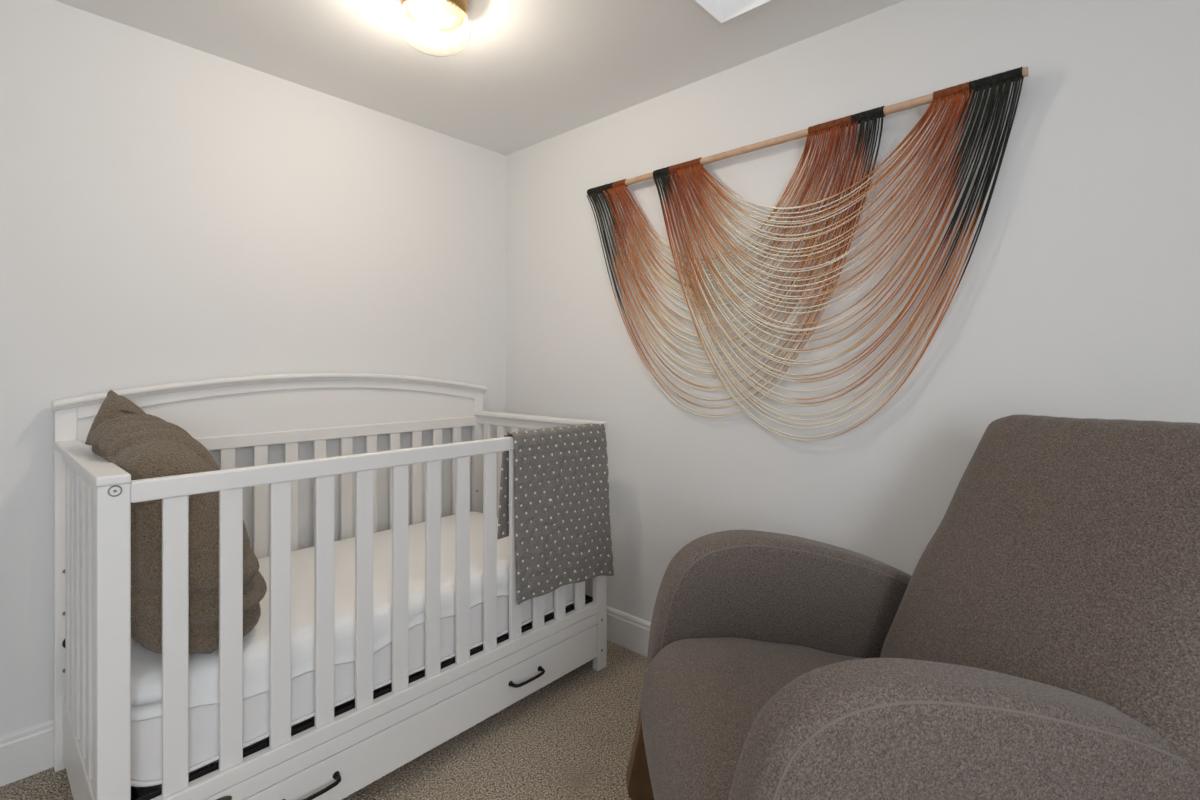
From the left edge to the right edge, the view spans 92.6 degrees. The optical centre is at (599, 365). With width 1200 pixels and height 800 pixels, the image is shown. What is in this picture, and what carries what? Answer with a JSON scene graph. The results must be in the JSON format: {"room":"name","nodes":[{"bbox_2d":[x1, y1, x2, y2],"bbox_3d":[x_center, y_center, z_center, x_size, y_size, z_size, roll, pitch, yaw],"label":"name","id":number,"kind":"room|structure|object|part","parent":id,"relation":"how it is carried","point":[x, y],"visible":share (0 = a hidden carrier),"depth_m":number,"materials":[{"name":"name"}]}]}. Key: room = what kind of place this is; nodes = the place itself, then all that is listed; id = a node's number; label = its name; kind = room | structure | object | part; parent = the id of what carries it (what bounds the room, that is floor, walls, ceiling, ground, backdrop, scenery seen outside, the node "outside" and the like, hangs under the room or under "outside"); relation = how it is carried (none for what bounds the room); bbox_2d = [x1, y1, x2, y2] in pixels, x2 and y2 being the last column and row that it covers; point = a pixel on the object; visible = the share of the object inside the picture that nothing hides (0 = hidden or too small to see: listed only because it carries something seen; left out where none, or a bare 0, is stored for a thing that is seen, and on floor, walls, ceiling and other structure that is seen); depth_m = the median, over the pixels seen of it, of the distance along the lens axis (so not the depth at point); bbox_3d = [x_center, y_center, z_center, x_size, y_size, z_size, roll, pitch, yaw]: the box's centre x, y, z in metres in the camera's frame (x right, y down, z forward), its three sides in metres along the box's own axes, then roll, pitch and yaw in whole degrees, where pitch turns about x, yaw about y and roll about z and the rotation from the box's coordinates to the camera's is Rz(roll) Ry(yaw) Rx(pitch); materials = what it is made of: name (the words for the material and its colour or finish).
{"room":"bedroom","nodes":[
{"label":"bedroom","id":0,"kind":"room"},
{"bbox_2d":[0,0,505,734],"bbox_3d":[-1.531,-0.204,1.656,0.100,2.625,3.300,0,0,42],"label":"wall","id":1,"kind":"structure","parent":0,"point":[171,211],"depth_m":1.84,"materials":[{"name":"white paint"}]},
{"bbox_2d":[0,718,53,786],"bbox_3d":[-1.488,1.044,1.618,0.015,0.130,3.100,0,0,42],"label":"baseboard","id":2,"kind":"structure","parent":1,"relation":"attached to","point":[27,751],"depth_m":1.55,"materials":[{"name":"white"}]},
{"bbox_2d":[0,640,646,799],"bbox_3d":[-0.195,1.148,0.450,3.700,0.080,3.300,0,0,42],"label":"floor","id":3,"kind":"structure","parent":0,"point":[572,737],"depth_m":1.63,"materials":[{"name":"carpet"}]},
{"bbox_2d":[51,373,607,799],"bbox_3d":[-0.729,0.567,1.836,0.818,1.082,1.430,0,0,42],"label":"crib","id":4,"kind":"object","parent":3,"relation":"on","point":[334,753],"visible":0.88,"depth_m":1.49,"materials":[{"name":"white paint"}]},
{"bbox_3d":[-1.479,0.611,1.586,0.028,0.995,0.046,0,0,42],"label":"post","id":5,"kind":"part","parent":4,"relation":"part of","materials":[{"name":"white paint"}]},
{"bbox_3d":[-1.199,0.991,1.336,0.722,0.165,0.018,0,0,42],"label":"rail","id":6,"kind":"part","parent":4,"relation":"part of","materials":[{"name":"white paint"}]},
{"bbox_3d":[-1.199,0.242,1.336,0.722,0.037,0.018,0,0,42],"label":"rail","id":7,"kind":"part","parent":4,"relation":"part of","materials":[{"name":"white paint"}]},
{"bbox_3d":[-0.921,0.666,1.085,0.028,0.885,0.049,0,0,42],"label":"post","id":8,"kind":"part","parent":4,"relation":"part of","materials":[{"name":"white paint"}]},
{"bbox_3d":[-1.012,0.076,2.091,0.056,0.099,1.430,0,0,42],"label":"crest molding","id":9,"kind":"part","parent":4,"relation":"part of","materials":[{"name":"white paint"}]},
{"bbox_3d":[-1.019,0.156,2.098,0.013,0.156,1.330,0,0,42],"label":"headboard panel","id":10,"kind":"part","parent":4,"relation":"part of","materials":[{"name":"white paint"}]},
{"bbox_3d":[-1.014,0.103,2.094,0.020,0.098,1.330,0,0,42],"label":"arched rail","id":11,"kind":"part","parent":4,"relation":"part of","materials":[{"name":"white paint"}]},
{"bbox_3d":[-1.015,0.249,2.095,0.022,0.042,1.330,0,0,42],"label":"rail","id":12,"kind":"part","parent":4,"relation":"part of","materials":[{"name":"white paint"}]},
{"bbox_3d":[-0.663,0.986,1.325,0.037,0.017,0.137,0,0,42],"label":"handle","id":13,"kind":"part","parent":4,"relation":"part of","materials":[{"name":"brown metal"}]},
{"bbox_3d":[-0.460,0.243,1.593,0.026,0.041,1.324,0,0,42],"label":"rail","id":14,"kind":"part","parent":4,"relation":"part of","materials":[{"name":"white paint"}]},
{"bbox_2d":[131,512,573,786],"bbox_3d":[-0.742,0.733,1.842,0.713,0.234,1.324,0,0,42],"label":"mattress","id":15,"kind":"object","parent":4,"relation":"in","point":[146,665],"visible":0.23,"depth_m":1.45,"materials":[{"name":"white fabric"}]},
{"bbox_2d":[85,390,266,653],"bbox_3d":[-1.023,0.341,1.379,0.524,0.561,0.305,0,0,42],"label":"cushion","id":16,"kind":"object","parent":15,"relation":"on","point":[145,446],"visible":0.47,"depth_m":1.22,"materials":[{"name":"brown fabric"}]},
{"bbox_3d":[-0.460,0.877,1.593,0.026,0.036,1.324,0,0,42],"label":"rail","id":17,"kind":"part","parent":4,"relation":"part of","materials":[{"name":"white paint"}]},
{"bbox_3d":[-0.557,0.611,2.607,0.028,0.995,0.046,0,0,42],"label":"post","id":18,"kind":"part","parent":4,"relation":"part of","materials":[{"name":"white paint"}]},
{"bbox_3d":[-0.280,0.242,2.354,0.722,0.037,0.018,0,0,42],"label":"rail","id":19,"kind":"part","parent":4,"relation":"part of","materials":[{"name":"white paint"}]},
{"bbox_3d":[-0.225,0.986,1.812,0.037,0.017,0.137,0,0,42],"label":"handle","id":20,"kind":"part","parent":4,"relation":"part of","materials":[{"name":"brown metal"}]},
{"bbox_2d":[497,423,613,604],"bbox_3d":[-0.136,0.488,1.945,0.083,0.558,0.469,0,0,42],"label":"blanket","id":21,"kind":"object","parent":4,"relation":"on","point":[562,509],"visible":0.98,"depth_m":1.90,"materials":[{"name":"grey fabric"}]},
{"bbox_3d":[-0.001,0.666,2.103,0.028,0.885,0.049,0,0,42],"label":"post","id":22,"kind":"part","parent":4,"relation":"part of","materials":[{"name":"white paint"}]},
{"bbox_2d":[626,415,1199,799],"bbox_3d":[0.548,0.599,1.084,0.932,1.019,0.751,0,0,-4],"label":"rocking chair","id":23,"kind":"object","parent":3,"relation":"on","point":[1043,643],"visible":1,"depth_m":0.93,"materials":[{"name":"brown"}]},
{"bbox_3d":[0.122,0.916,1.349,0.119,0.215,0.041,0,0,-4],"label":"leg","id":24,"kind":"part","parent":23,"relation":"part of","materials":[{"name":"brown wood"}]},
{"bbox_2d":[641,637,862,799],"bbox_3d":[0.432,0.804,1.084,0.665,0.386,0.530,0,0,-4],"label":"seat cushion","id":25,"kind":"object","parent":23,"relation":"on","point":[702,698],"depth_m":1.11,"materials":[{"name":"grey fabric"}]},
{"bbox_3d":[0.521,0.707,1.406,0.813,0.602,0.104,0,0,-4],"label":"arm","id":26,"kind":"part","parent":23,"relation":"part of"},
{"bbox_3d":[0.564,0.707,0.781,0.813,0.602,0.104,0,0,-4],"label":"arm","id":27,"kind":"part","parent":23,"relation":"part of"},
{"bbox_3d":[0.811,0.446,1.042,0.412,0.713,0.632,0,0,-4],"label":"backrest","id":28,"kind":"part","parent":23,"relation":"part of","materials":[{"name":"fabric"}]},
{"bbox_2d":[55,0,904,154],"bbox_3d":[-0.158,-1.047,0.416,3.600,0.060,3.100,0,0,42],"label":"ceiling","id":29,"kind":"structure","parent":0,"point":[528,73],"depth_m":1.84,"materials":[{"name":"white paint"}]},
{"bbox_2d":[397,0,470,56],"bbox_3d":[-0.454,-0.944,1.576,0.195,0.145,0.195,0,0,42],"label":"ceiling light","id":30,"kind":"object","parent":29,"relation":"attached to","point":[432,17],"visible":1,"depth_m":1.57,"materials":[{"name":"white glass"}]},
{"bbox_3d":[-0.471,-0.939,1.575,0.055,0.079,0.055,0,0,42],"label":"bulb","id":31,"kind":"part","parent":30,"relation":"part of","materials":[{"name":"white glass"}]},
{"bbox_2d":[690,0,776,25],"bbox_3d":[0.359,-1.043,1.244,0.626,0.064,0.685,0,0,42],"label":"trim","id":32,"kind":"structure","parent":29,"relation":"attached to","point":[723,12],"depth_m":1.66,"materials":[{"name":"white"}]},
{"bbox_2d":[506,0,1199,621],"bbox_3d":[0.914,-0.204,1.604,3.600,2.625,0.100,0,0,42],"label":"wall","id":33,"kind":"structure","parent":0,"point":[1077,295],"depth_m":1.64,"materials":[{"name":"white paint"}]},
{"bbox_2d":[607,606,650,656],"bbox_3d":[0.839,1.044,1.595,3.500,0.130,0.015,0,0,42],"label":"baseboard","id":34,"kind":"structure","parent":33,"relation":"attached to","point":[628,631],"depth_m":2.25,"materials":[{"name":"white"}]},
{"bbox_2d":[587,66,1027,440],"bbox_3d":[0.499,-0.245,1.873,1.450,0.954,0.058,0,0,42],"label":"wall hanging","id":35,"kind":"object","parent":33,"relation":"attached to","point":[1016,76],"depth_m":1.74,"materials":[{"name":"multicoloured fabric"}]},
{"bbox_3d":[0.370,-0.534,1.976,0.720,0.325,0.035,0,0,42],"label":"cord","id":36,"kind":"part","parent":35,"relation":"part of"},
{"bbox_3d":[0.374,-0.533,1.979,0.734,0.326,0.042,0,0,42],"label":"cord","id":37,"kind":"part","parent":35,"relation":"part of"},
{"bbox_3d":[0.372,-0.534,1.978,0.726,0.323,0.038,0,0,42],"label":"cord","id":38,"kind":"part","parent":35,"relation":"part of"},
{"bbox_3d":[0.373,-0.509,1.979,0.762,0.374,0.044,0,0,42],"label":"cord","id":39,"kind":"part","parent":35,"relation":"part of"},
{"bbox_3d":[0.372,-0.523,1.976,0.756,0.347,0.040,0,0,42],"label":"cord","id":40,"kind":"part","parent":35,"relation":"part of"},
{"bbox_3d":[0.371,-0.527,1.975,0.746,0.338,0.035,0,0,42],"label":"cord","id":41,"kind":"part","parent":35,"relation":"part of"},
{"bbox_3d":[0.372,-0.512,1.974,0.772,0.367,0.035,0,0,42],"label":"cord","id":42,"kind":"part","parent":35,"relation":"part of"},
{"bbox_3d":[0.371,-0.494,1.976,0.800,0.403,0.035,0,0,42],"label":"cord","id":43,"kind":"part","parent":35,"relation":"part of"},
{"bbox_3d":[0.375,-0.500,1.978,0.793,0.393,0.042,0,0,42],"label":"cord","id":44,"kind":"part","parent":35,"relation":"part of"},
{"bbox_3d":[0.373,-0.504,1.977,0.783,0.384,0.038,0,0,42],"label":"cord","id":45,"kind":"part","parent":35,"relation":"part of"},
{"bbox_3d":[0.370,-0.470,1.976,0.829,0.451,0.036,0,0,42],"label":"cord","id":46,"kind":"part","parent":35,"relation":"part of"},
{"bbox_3d":[0.374,-0.480,1.978,0.819,0.431,0.044,0,0,42],"label":"cord","id":47,"kind":"part","parent":35,"relation":"part of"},
{"bbox_3d":[0.373,-0.482,1.976,0.808,0.427,0.040,0,0,42],"label":"cord","id":48,"kind":"part","parent":35,"relation":"part of","materials":[{"name":"orange fabric"}]},
{"bbox_3d":[0.372,-0.458,1.975,0.857,0.476,0.034,0,0,42],"label":"cord","id":49,"kind":"part","parent":35,"relation":"part of","materials":[{"name":"fabric"}]},
{"bbox_3d":[0.376,-0.462,1.977,0.847,0.469,0.042,0,0,42],"label":"cord","id":50,"kind":"part","parent":35,"relation":"part of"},
{"bbox_3d":[0.375,-0.449,1.976,0.872,0.495,0.044,0,0,42],"label":"cord","id":51,"kind":"part","parent":35,"relation":"part of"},
{"bbox_3d":[0.373,-0.454,1.976,0.866,0.483,0.040,0,0,42],"label":"cord","id":52,"kind":"part","parent":35,"relation":"part of","materials":[{"name":"fabric"}]},
{"bbox_3d":[0.374,-0.466,1.976,0.836,0.459,0.038,0,0,42],"label":"cord","id":53,"kind":"part","parent":35,"relation":"part of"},
{"bbox_3d":[0.372,-0.438,1.974,0.882,0.516,0.036,0,0,42],"label":"cord","id":54,"kind":"part","parent":35,"relation":"part of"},
{"bbox_3d":[0.373,-0.436,1.976,0.894,0.520,0.039,0,0,42],"label":"cord","id":55,"kind":"part","parent":35,"relation":"part of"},
{"bbox_3d":[0.375,-0.421,1.978,0.900,0.550,0.042,0,0,42],"label":"cord","id":56,"kind":"part","parent":35,"relation":"part of","materials":[{"name":"brown fabric"}]},
{"bbox_3d":[0.374,-0.401,1.977,0.930,0.589,0.044,0,0,42],"label":"cord","id":57,"kind":"part","parent":35,"relation":"part of","materials":[{"name":"brown fabric"}]},
{"bbox_3d":[0.374,-0.422,1.974,0.909,0.548,0.034,0,0,42],"label":"cord","id":58,"kind":"part","parent":35,"relation":"part of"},
{"bbox_3d":[0.374,-0.414,1.975,0.917,0.563,0.039,0,0,42],"label":"cord","id":59,"kind":"part","parent":35,"relation":"part of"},
{"bbox_3d":[0.372,-0.395,1.973,0.936,0.602,0.036,0,0,42],"label":"cord","id":60,"kind":"part","parent":35,"relation":"part of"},
{"bbox_3d":[0.376,-0.382,1.977,0.957,0.629,0.042,0,0,42],"label":"cord","id":61,"kind":"part","parent":35,"relation":"part of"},
{"bbox_3d":[0.375,-0.398,1.974,0.949,0.597,0.039,0,0,42],"label":"cord","id":62,"kind":"part","parent":35,"relation":"part of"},
{"bbox_3d":[0.372,-0.385,1.975,0.965,0.622,0.034,0,0,42],"label":"cord","id":63,"kind":"part","parent":35,"relation":"part of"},
{"bbox_3d":[0.377,-0.370,1.975,0.981,0.652,0.044,0,0,42],"label":"cord","id":64,"kind":"part","parent":35,"relation":"part of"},
{"bbox_3d":[0.376,-0.378,1.974,0.974,0.635,0.039,0,0,42],"label":"cord","id":65,"kind":"part","parent":35,"relation":"part of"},
{"bbox_3d":[0.374,-0.358,1.975,0.999,0.675,0.040,0,0,42],"label":"cord","id":66,"kind":"part","parent":35,"relation":"part of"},
{"bbox_3d":[0.373,-0.360,1.972,0.994,0.671,0.036,0,0,42],"label":"cord","id":67,"kind":"part","parent":35,"relation":"part of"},
{"bbox_3d":[0.375,-0.336,1.975,1.030,0.720,0.039,0,0,42],"label":"cord","id":68,"kind":"part","parent":35,"relation":"part of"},
{"bbox_3d":[0.376,-0.332,1.976,1.036,0.729,0.044,0,0,42],"label":"cord","id":69,"kind":"part","parent":35,"relation":"part of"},
{"bbox_3d":[0.375,-0.342,1.973,1.022,0.707,0.034,0,0,42],"label":"cord","id":70,"kind":"part","parent":35,"relation":"part of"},
{"bbox_3d":[0.376,-0.311,1.973,1.054,0.770,0.040,0,0,42],"label":"cord","id":71,"kind":"part","parent":35,"relation":"part of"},
{"bbox_3d":[0.374,-0.322,1.971,1.048,0.747,0.036,0,0,42],"label":"cord","id":72,"kind":"part","parent":35,"relation":"part of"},
{"bbox_3d":[0.377,-0.308,1.976,1.065,0.776,0.043,0,0,42],"label":"cord","id":73,"kind":"part","parent":35,"relation":"part of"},
{"bbox_3d":[0.375,-0.304,1.972,1.075,0.784,0.034,0,0,42],"label":"cord","id":74,"kind":"part","parent":35,"relation":"part of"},
{"bbox_3d":[0.377,-0.286,1.975,1.092,0.819,0.043,0,0,42],"label":"cord","id":75,"kind":"part","parent":35,"relation":"part of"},
{"bbox_3d":[0.376,-0.288,1.974,1.084,0.816,0.038,0,0,42],"label":"cord","id":76,"kind":"part","parent":35,"relation":"part of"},
{"bbox_3d":[0.373,-0.275,1.972,1.101,0.841,0.036,0,0,42],"label":"cord","id":77,"kind":"part","parent":35,"relation":"part of","materials":[{"name":"orange fabric"}]},
{"bbox_3d":[0.374,-0.258,1.973,1.130,0.875,0.034,0,0,42],"label":"cord","id":78,"kind":"part","parent":35,"relation":"part of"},
{"bbox_3d":[0.379,-0.261,1.973,1.120,0.869,0.043,0,0,42],"label":"cord","id":79,"kind":"part","parent":35,"relation":"part of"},
{"bbox_3d":[0.379,-0.351,1.974,1.010,0.689,0.042,0,0,42],"label":"cord","id":80,"kind":"part","parent":35,"relation":"part of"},
{"bbox_3d":[0.377,-0.273,1.972,1.109,0.845,0.040,0,0,42],"label":"cord","id":81,"kind":"part","parent":35,"relation":"part of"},
{"bbox_3d":[0.616,-0.591,1.748,0.724,0.210,0.024,0,0,42],"label":"cord","id":82,"kind":"part","parent":35,"relation":"part of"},
{"bbox_3d":[0.615,-0.590,1.746,0.715,0.213,0.021,0,0,42],"label":"cord","id":83,"kind":"part","parent":35,"relation":"part of","materials":[{"name":"beige fabric"}]},
{"bbox_3d":[0.615,-0.569,1.747,0.749,0.254,0.026,0,0,42],"label":"cord","id":84,"kind":"part","parent":35,"relation":"part of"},
{"bbox_3d":[0.617,-0.583,1.750,0.730,0.227,0.028,0,0,42],"label":"cord","id":85,"kind":"part","parent":35,"relation":"part of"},
{"bbox_3d":[0.615,-0.567,1.750,0.756,0.259,0.030,0,0,42],"label":"cord","id":86,"kind":"part","parent":35,"relation":"part of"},
{"bbox_3d":[0.615,-0.575,1.745,0.739,0.242,0.021,0,0,42],"label":"cord","id":87,"kind":"part","parent":35,"relation":"part of","materials":[{"name":"beige fabric"}]},
{"bbox_3d":[0.616,-0.542,1.751,0.784,0.307,0.028,0,0,42],"label":"cord","id":88,"kind":"part","parent":35,"relation":"part of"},
{"bbox_3d":[0.614,-0.561,1.746,0.766,0.270,0.022,0,0,42],"label":"cord","id":89,"kind":"part","parent":35,"relation":"part of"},
{"bbox_3d":[0.613,-0.539,1.748,0.791,0.314,0.021,0,0,42],"label":"cord","id":90,"kind":"part","parent":35,"relation":"part of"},
{"bbox_3d":[0.617,-0.548,1.747,0.774,0.296,0.024,0,0,42],"label":"cord","id":91,"kind":"part","parent":35,"relation":"part of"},
{"bbox_3d":[0.612,-0.514,1.748,0.816,0.363,0.022,0,0,42],"label":"cord","id":92,"kind":"part","parent":35,"relation":"part of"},
{"bbox_3d":[0.615,-0.526,1.748,0.800,0.340,0.026,0,0,42],"label":"cord","id":93,"kind":"part","parent":35,"relation":"part of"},
{"bbox_3d":[0.617,-0.521,1.749,0.808,0.349,0.030,0,0,42],"label":"cord","id":94,"kind":"part","parent":35,"relation":"part of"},
{"bbox_3d":[0.614,-0.507,1.749,0.825,0.377,0.025,0,0,42],"label":"cord","id":95,"kind":"part","parent":35,"relation":"part of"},
{"bbox_3d":[0.613,-0.491,1.748,0.839,0.409,0.021,0,0,42],"label":"cord","id":96,"kind":"part","parent":35,"relation":"part of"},
{"bbox_3d":[0.617,-0.495,1.750,0.829,0.401,0.028,0,0,42],"label":"cord","id":97,"kind":"part","parent":35,"relation":"part of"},
{"bbox_3d":[0.614,-0.481,1.749,0.847,0.429,0.026,0,0,42],"label":"cord","id":98,"kind":"part","parent":35,"relation":"part of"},
{"bbox_3d":[0.615,-0.478,1.750,0.856,0.435,0.030,0,0,42],"label":"cord","id":99,"kind":"part","parent":35,"relation":"part of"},
{"bbox_3d":[0.614,-0.461,1.750,0.872,0.468,0.025,0,0,42],"label":"cord","id":100,"kind":"part","parent":35,"relation":"part of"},
{"bbox_3d":[0.613,-0.469,1.747,0.868,0.453,0.022,0,0,42],"label":"cord","id":101,"kind":"part","parent":35,"relation":"part of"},
{"bbox_3d":[0.615,-0.453,1.752,0.881,0.486,0.028,0,0,42],"label":"cord","id":102,"kind":"part","parent":35,"relation":"part of","materials":[{"name":"beige fabric"}]},
{"bbox_3d":[0.614,-0.435,1.751,0.906,0.521,0.030,0,0,42],"label":"cord","id":103,"kind":"part","parent":35,"relation":"part of","materials":[{"name":"brown fabric"}]},
{"bbox_3d":[0.614,-0.442,1.749,0.897,0.506,0.025,0,0,42],"label":"cord","id":104,"kind":"part","parent":35,"relation":"part of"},
{"bbox_3d":[0.613,-0.449,1.748,0.890,0.493,0.020,0,0,42],"label":"cord","id":105,"kind":"part","parent":35,"relation":"part of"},
{"bbox_3d":[0.611,-0.427,1.748,0.915,0.537,0.022,0,0,42],"label":"cord","id":106,"kind":"part","parent":35,"relation":"part of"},
{"bbox_3d":[0.614,-0.402,1.752,0.933,0.587,0.028,0,0,42],"label":"cord","id":107,"kind":"part","parent":35,"relation":"part of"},
{"bbox_3d":[0.614,-0.410,1.749,0.920,0.571,0.025,0,0,42],"label":"cord","id":108,"kind":"part","parent":35,"relation":"part of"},
{"bbox_3d":[0.611,-0.400,1.750,0.942,0.590,0.020,0,0,42],"label":"cord","id":109,"kind":"part","parent":35,"relation":"part of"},
{"bbox_3d":[0.610,-0.370,1.749,0.965,0.650,0.022,0,0,42],"label":"cord","id":110,"kind":"part","parent":35,"relation":"part of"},
{"bbox_3d":[0.613,-0.394,1.750,0.945,0.602,0.025,0,0,42],"label":"cord","id":111,"kind":"part","parent":35,"relation":"part of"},
{"bbox_3d":[0.615,-0.385,1.750,0.955,0.622,0.030,0,0,42],"label":"cord","id":112,"kind":"part","parent":35,"relation":"part of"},
{"bbox_3d":[0.612,-0.368,1.751,0.972,0.656,0.026,0,0,42],"label":"cord","id":113,"kind":"part","parent":35,"relation":"part of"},
{"bbox_3d":[0.615,-0.353,1.752,0.983,0.685,0.029,0,0,42],"label":"cord","id":114,"kind":"part","parent":35,"relation":"part of","materials":[{"name":"brown fabric"}]},
{"bbox_3d":[0.612,-0.346,1.751,0.996,0.699,0.025,0,0,42],"label":"cord","id":115,"kind":"part","parent":35,"relation":"part of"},
{"bbox_3d":[0.612,-0.349,1.749,0.987,0.693,0.020,0,0,42],"label":"cord","id":116,"kind":"part","parent":35,"relation":"part of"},
{"bbox_3d":[0.613,-0.332,1.753,1.006,0.728,0.030,0,0,42],"label":"cord","id":117,"kind":"part","parent":35,"relation":"part of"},
{"bbox_3d":[0.612,-0.326,1.748,1.012,0.739,0.022,0,0,42],"label":"cord","id":118,"kind":"part","parent":35,"relation":"part of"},
{"bbox_3d":[0.612,-0.322,1.750,1.021,0.748,0.026,0,0,42],"label":"cord","id":119,"kind":"part","parent":35,"relation":"part of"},
{"bbox_3d":[0.613,-0.308,1.753,1.031,0.776,0.029,0,0,42],"label":"cord","id":120,"kind":"part","parent":35,"relation":"part of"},
{"bbox_3d":[0.612,-0.296,1.749,1.039,0.800,0.020,0,0,42],"label":"cord","id":121,"kind":"part","parent":35,"relation":"part of","materials":[{"name":"brown fabric"}]},
{"bbox_3d":[0.613,-0.289,1.751,1.046,0.813,0.024,0,0,42],"label":"cord","id":122,"kind":"part","parent":35,"relation":"part of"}
]}

